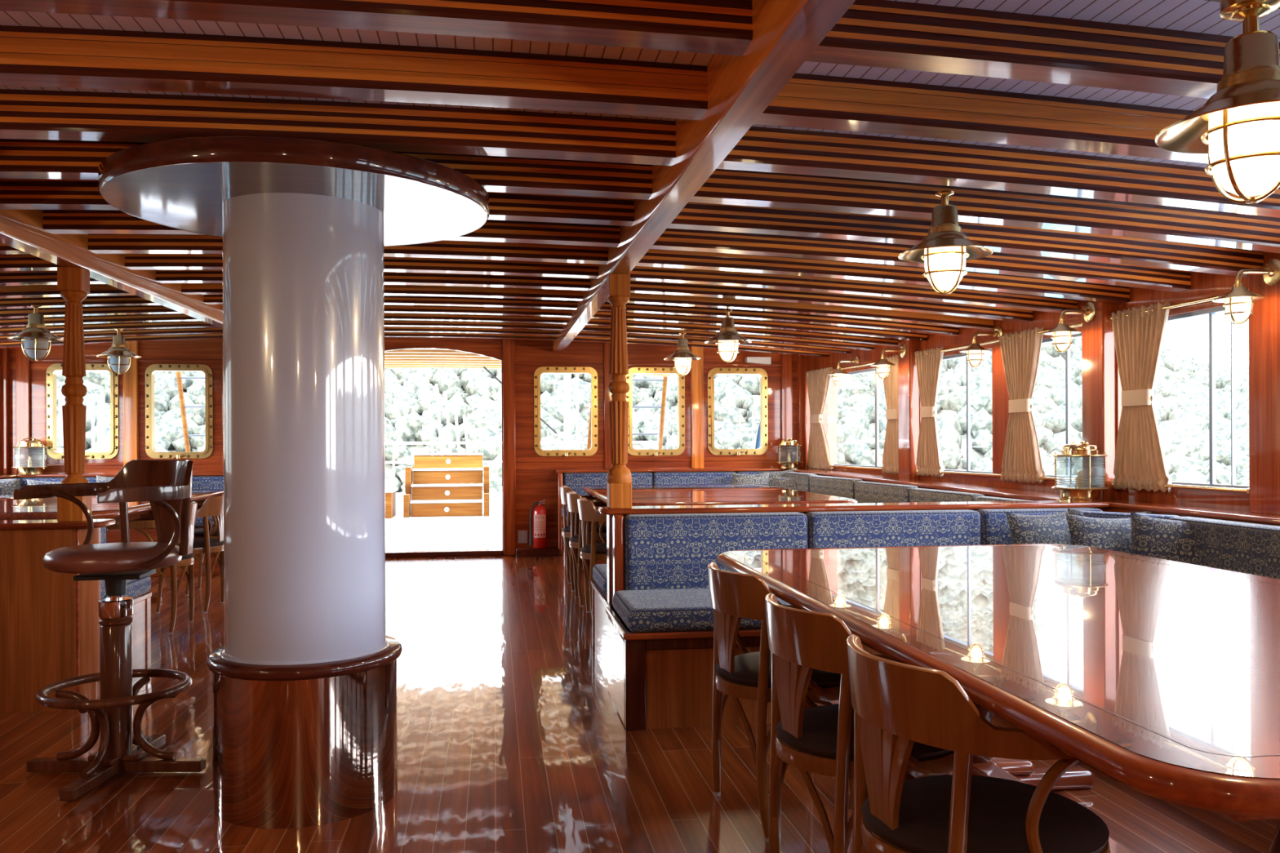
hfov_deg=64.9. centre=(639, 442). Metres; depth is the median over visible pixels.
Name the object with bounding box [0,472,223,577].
banquette
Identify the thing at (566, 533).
armchair
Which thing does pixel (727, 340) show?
pendant lamp
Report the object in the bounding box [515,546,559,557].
baseboard
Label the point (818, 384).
curtain
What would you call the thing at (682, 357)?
pendant lamp
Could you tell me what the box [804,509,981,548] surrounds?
cushion
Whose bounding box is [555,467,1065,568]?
banquette
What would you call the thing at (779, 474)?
cushion
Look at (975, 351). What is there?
wall lamp
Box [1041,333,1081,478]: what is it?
window
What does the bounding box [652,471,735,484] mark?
cushion
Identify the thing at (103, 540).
cushion
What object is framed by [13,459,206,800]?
bar stool
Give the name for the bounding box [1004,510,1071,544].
pillow
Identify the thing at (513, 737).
floor
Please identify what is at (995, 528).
cushion
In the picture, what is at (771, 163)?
ceiling
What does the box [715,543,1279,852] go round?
table
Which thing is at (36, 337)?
pendant lamp
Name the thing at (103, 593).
cushion
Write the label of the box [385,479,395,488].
cushion
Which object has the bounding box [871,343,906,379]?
wall lamp
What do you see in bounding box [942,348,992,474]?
window
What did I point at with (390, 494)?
bench
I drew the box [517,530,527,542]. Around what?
socket plate
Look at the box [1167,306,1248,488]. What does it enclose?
window
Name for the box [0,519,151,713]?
banquette
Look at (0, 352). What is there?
wall
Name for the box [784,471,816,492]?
cushion
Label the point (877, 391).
window
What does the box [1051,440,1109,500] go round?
lantern
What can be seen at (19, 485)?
cushion
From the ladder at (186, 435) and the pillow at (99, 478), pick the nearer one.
the pillow at (99, 478)
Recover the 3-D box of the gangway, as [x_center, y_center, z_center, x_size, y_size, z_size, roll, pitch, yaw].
[-3.073,-0.046,16.732,0.949,2.204,0.044,0,0,-8]
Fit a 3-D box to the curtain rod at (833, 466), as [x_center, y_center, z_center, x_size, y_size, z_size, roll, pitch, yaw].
[1.854,0.215,8.839,0.055,0.028,1.876,0,0,-13]
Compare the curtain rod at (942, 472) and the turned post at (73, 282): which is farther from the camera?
the curtain rod at (942, 472)
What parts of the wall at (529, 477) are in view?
rail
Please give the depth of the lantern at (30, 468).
8.67 m
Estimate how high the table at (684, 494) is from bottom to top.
0.790 m
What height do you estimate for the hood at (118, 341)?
0.128 m
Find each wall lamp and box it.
[827,355,859,386]
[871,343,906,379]
[960,325,1002,367]
[1043,302,1096,352]
[1212,258,1279,324]
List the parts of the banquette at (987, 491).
seat, panel, panel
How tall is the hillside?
19.087 m
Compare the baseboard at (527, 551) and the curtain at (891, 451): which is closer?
the curtain at (891, 451)
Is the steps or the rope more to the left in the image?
the steps
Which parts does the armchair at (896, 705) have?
leg, leg, rail, seat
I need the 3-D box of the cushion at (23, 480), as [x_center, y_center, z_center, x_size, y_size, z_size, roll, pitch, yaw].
[-5.131,0.449,8.736,0.550,0.297,0.105,0,0,-8]
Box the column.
[97,136,489,828]
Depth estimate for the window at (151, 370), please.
9.03 m
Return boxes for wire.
[483,366,556,433]
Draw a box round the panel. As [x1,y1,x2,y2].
[1107,507,1279,526]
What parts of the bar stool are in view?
rail, seat, swivel plate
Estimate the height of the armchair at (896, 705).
0.785 m
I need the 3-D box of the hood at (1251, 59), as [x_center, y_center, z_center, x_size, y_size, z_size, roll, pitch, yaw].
[1.091,-0.660,1.796,0.158,0.128,0.158,0,0,-8]
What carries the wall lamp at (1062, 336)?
attached to the wall at (1102, 389)
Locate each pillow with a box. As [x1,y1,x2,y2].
[0,478,19,495]
[26,479,88,484]
[96,475,114,482]
[542,446,551,449]
[731,472,769,485]
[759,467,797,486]
[773,476,797,490]
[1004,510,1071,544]
[1064,512,1131,553]
[1067,508,1155,516]
[1129,511,1222,565]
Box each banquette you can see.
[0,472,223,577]
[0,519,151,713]
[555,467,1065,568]
[591,500,1111,730]
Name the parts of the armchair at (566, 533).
leg, leg, rail, seat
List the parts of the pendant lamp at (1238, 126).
lamp shade, glass globe, stem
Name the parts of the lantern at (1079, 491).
guard rod, guard rod, handle, plate, plate, burner, fresnel glass, guard rod, guard rod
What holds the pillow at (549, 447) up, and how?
on the cushion
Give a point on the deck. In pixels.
(462, 532)
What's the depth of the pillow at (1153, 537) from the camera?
4.38 m
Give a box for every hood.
[22,312,50,333]
[107,334,130,351]
[673,338,692,353]
[715,316,739,335]
[920,204,968,242]
[1200,30,1279,121]
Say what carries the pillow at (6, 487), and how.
on the banquette at (113, 535)
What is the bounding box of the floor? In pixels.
[0,555,1279,852]
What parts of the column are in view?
white casing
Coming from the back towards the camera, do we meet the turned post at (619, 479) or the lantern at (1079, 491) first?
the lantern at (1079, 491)
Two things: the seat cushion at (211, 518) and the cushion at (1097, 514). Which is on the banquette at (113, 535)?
the seat cushion at (211, 518)
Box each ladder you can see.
[176,371,205,452]
[586,376,667,449]
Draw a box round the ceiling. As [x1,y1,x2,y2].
[0,0,1279,377]
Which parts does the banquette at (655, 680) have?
panel, moulding, seat, frame, veneer panel, cap rail, panel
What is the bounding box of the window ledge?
[1101,499,1279,524]
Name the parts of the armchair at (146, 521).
rail, leg, seat, leg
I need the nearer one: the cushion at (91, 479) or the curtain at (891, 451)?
the curtain at (891, 451)
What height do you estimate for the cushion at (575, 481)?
0.297 m
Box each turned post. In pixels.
[57,266,92,521]
[606,273,631,508]
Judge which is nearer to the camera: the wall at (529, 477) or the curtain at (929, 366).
the curtain at (929, 366)
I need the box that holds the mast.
[564,373,578,449]
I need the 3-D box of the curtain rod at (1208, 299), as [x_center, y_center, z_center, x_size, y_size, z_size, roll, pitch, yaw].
[2.613,-0.666,4.902,0.054,0.028,1.000,0,0,-9]
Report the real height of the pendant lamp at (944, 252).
0.343 m
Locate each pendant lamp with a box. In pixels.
[7,305,63,360]
[96,328,142,374]
[663,332,702,375]
[704,309,751,362]
[897,190,993,294]
[1154,0,1279,204]
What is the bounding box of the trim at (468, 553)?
[385,549,502,558]
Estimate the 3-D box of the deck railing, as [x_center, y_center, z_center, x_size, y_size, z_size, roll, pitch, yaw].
[-2.944,0.518,15.740,6.522,1.070,0.040,0,0,-8]
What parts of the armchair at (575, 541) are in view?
leg, leg, rail, seat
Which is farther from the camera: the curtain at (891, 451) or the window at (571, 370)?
the window at (571, 370)
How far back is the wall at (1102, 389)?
5.40 m
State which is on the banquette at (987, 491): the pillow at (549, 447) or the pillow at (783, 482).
the pillow at (783, 482)
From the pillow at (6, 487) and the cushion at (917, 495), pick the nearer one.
the cushion at (917, 495)
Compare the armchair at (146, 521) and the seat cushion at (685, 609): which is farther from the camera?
the armchair at (146, 521)
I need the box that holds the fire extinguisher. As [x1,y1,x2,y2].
[528,499,546,548]
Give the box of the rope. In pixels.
[755,423,760,448]
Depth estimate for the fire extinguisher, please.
9.38 m
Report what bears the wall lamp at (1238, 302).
attached to the wall at (1102, 389)
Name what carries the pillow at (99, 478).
on the seat cushion at (199, 521)
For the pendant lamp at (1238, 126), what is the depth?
1.76 m
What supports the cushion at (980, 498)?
on the banquette at (987, 491)
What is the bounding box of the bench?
[385,487,398,518]
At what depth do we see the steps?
14.59 m
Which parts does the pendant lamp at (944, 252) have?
stem, glass globe, lamp shade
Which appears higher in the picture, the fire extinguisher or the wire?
the wire
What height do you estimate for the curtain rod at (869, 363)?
0.028 m
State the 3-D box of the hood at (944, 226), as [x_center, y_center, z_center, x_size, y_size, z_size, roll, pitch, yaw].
[1.025,-0.731,3.383,0.158,0.128,0.158,0,0,-8]
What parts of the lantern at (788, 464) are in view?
plate, fresnel glass, burner, plate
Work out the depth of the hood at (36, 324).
6.19 m
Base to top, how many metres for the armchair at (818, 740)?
0.785 m
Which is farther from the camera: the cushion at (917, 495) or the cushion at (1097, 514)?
the cushion at (917, 495)
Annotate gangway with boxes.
[426,373,483,506]
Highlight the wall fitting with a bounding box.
[745,356,771,364]
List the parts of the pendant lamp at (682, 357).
stem, lamp shade, glass globe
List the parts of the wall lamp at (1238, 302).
glass globe, lamp shade, arm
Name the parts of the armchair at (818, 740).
leg, rail, leg, seat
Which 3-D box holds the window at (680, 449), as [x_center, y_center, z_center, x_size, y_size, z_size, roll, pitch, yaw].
[0.148,-0.298,9.669,0.573,0.852,0.105,0,0,-8]
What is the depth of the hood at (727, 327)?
6.53 m
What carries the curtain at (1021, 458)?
hanging from the curtain rod at (1077, 324)
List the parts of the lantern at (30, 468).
plate, plate, handle, fresnel glass, burner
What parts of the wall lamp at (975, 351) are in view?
lamp shade, glass globe, arm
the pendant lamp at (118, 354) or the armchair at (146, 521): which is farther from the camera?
the pendant lamp at (118, 354)
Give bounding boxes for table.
[0,489,223,603]
[581,484,857,506]
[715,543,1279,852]
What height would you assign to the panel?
0.429 m
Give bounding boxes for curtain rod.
[807,358,897,375]
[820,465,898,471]
[915,469,1075,481]
[916,322,1081,355]
[1110,288,1248,320]
[1110,480,1248,493]
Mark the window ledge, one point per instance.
(1197, 511)
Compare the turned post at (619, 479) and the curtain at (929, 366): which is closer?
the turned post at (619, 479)
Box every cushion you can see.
[0,478,20,488]
[13,477,64,487]
[85,476,114,482]
[100,526,106,543]
[100,580,106,599]
[101,575,151,599]
[191,475,223,490]
[194,516,203,526]
[208,515,213,526]
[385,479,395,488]
[560,506,567,520]
[563,471,652,495]
[592,564,607,595]
[613,588,791,632]
[623,511,807,590]
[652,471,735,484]
[735,471,780,474]
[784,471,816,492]
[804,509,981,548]
[809,475,862,499]
[855,480,918,502]
[910,488,984,502]
[976,496,1026,501]
[976,507,1102,545]
[1079,510,1179,519]
[1168,516,1279,579]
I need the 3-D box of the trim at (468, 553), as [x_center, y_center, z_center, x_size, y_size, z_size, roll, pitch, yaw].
[-1.997,1.053,9.405,1.410,0.079,0.150,0,0,-8]
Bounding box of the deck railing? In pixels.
[385,440,657,484]
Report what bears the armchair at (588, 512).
on the floor
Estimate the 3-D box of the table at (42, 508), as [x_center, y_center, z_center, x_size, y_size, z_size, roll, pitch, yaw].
[-3.757,0.764,6.553,1.466,0.790,2.576,0,0,-8]
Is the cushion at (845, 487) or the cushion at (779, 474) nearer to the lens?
the cushion at (845, 487)
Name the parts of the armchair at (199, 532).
leg, leg, rail, seat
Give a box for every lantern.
[11,438,48,474]
[775,437,802,468]
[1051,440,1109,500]
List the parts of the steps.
drawer, drawer, round pull, drawer, drawer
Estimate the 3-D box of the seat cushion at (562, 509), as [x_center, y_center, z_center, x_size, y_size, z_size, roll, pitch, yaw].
[0.144,0.629,9.155,1.690,0.100,0.580,0,0,-8]
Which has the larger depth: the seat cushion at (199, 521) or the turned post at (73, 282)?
the seat cushion at (199, 521)
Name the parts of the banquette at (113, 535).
seat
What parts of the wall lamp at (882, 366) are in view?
lamp shade, glass globe, arm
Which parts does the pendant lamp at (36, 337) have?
lamp shade, stem, glass globe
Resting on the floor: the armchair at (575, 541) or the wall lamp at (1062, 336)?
the armchair at (575, 541)
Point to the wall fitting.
(757, 360)
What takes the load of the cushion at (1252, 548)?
on the banquette at (655, 680)
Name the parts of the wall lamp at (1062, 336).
lamp shade, glass globe, arm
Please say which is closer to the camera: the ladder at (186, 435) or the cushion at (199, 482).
the cushion at (199, 482)
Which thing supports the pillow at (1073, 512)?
on the seat cushion
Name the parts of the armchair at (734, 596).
leg, rail, leg, seat, leg, leg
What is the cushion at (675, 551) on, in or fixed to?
on the banquette at (655, 680)
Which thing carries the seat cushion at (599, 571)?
on the banquette at (655, 680)
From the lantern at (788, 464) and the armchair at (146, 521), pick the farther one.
the lantern at (788, 464)
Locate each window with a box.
[46,363,119,459]
[145,364,213,458]
[533,366,597,456]
[625,367,684,456]
[707,368,768,455]
[831,368,882,467]
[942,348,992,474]
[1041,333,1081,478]
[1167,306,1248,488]
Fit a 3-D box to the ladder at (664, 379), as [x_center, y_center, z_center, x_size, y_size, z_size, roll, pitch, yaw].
[-0.184,-0.309,14.070,1.280,2.705,0.060,0,0,-8]
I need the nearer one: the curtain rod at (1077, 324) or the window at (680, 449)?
the curtain rod at (1077, 324)
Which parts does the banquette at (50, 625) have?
curved panel, cap rail, panel, panel, moulding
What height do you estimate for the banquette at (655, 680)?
0.877 m
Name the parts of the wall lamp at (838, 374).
lamp shade, glass globe, arm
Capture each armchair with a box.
[106,501,197,635]
[148,493,223,613]
[185,500,217,595]
[559,485,606,591]
[566,491,607,607]
[577,497,607,613]
[707,561,853,842]
[764,592,954,852]
[846,634,1111,852]
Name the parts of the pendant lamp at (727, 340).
stem, lamp shade, glass globe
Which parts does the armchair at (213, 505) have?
leg, rail, seat, leg, leg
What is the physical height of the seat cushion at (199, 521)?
0.100 m
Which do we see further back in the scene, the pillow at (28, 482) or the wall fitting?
the wall fitting
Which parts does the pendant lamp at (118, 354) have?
stem, lamp shade, glass globe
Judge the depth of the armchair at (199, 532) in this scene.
7.41 m
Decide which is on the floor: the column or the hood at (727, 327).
the column
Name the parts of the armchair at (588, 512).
leg, rail, leg, seat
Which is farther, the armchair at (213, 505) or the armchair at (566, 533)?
the armchair at (566, 533)
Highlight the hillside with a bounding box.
[86,356,1058,492]
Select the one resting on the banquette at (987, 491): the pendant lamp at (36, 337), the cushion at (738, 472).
the cushion at (738, 472)
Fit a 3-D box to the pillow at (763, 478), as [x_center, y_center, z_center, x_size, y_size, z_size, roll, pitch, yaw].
[1.038,0.427,9.412,0.363,0.296,0.152,0,0,-2]
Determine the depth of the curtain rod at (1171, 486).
4.72 m
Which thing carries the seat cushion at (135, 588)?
on the banquette at (50, 625)
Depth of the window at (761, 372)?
9.77 m
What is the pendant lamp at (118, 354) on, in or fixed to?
hanging from the ceiling
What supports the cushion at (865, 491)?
on the banquette at (987, 491)
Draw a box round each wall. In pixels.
[0,337,836,555]
[0,351,1,474]
[803,251,1279,515]
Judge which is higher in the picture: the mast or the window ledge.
the mast
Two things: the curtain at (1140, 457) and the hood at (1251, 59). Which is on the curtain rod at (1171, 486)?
the curtain at (1140, 457)
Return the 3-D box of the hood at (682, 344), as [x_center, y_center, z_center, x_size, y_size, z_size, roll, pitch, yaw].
[0.343,-0.771,8.073,0.158,0.128,0.158,0,0,-8]
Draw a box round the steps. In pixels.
[403,453,489,517]
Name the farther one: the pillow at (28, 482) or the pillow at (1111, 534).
the pillow at (28, 482)
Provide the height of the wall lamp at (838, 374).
0.278 m
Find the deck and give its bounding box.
[385,491,502,551]
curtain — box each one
[806,367,834,470]
[881,355,898,474]
[915,346,944,476]
[998,326,1044,484]
[1111,301,1172,493]
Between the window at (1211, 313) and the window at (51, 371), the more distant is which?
the window at (51, 371)

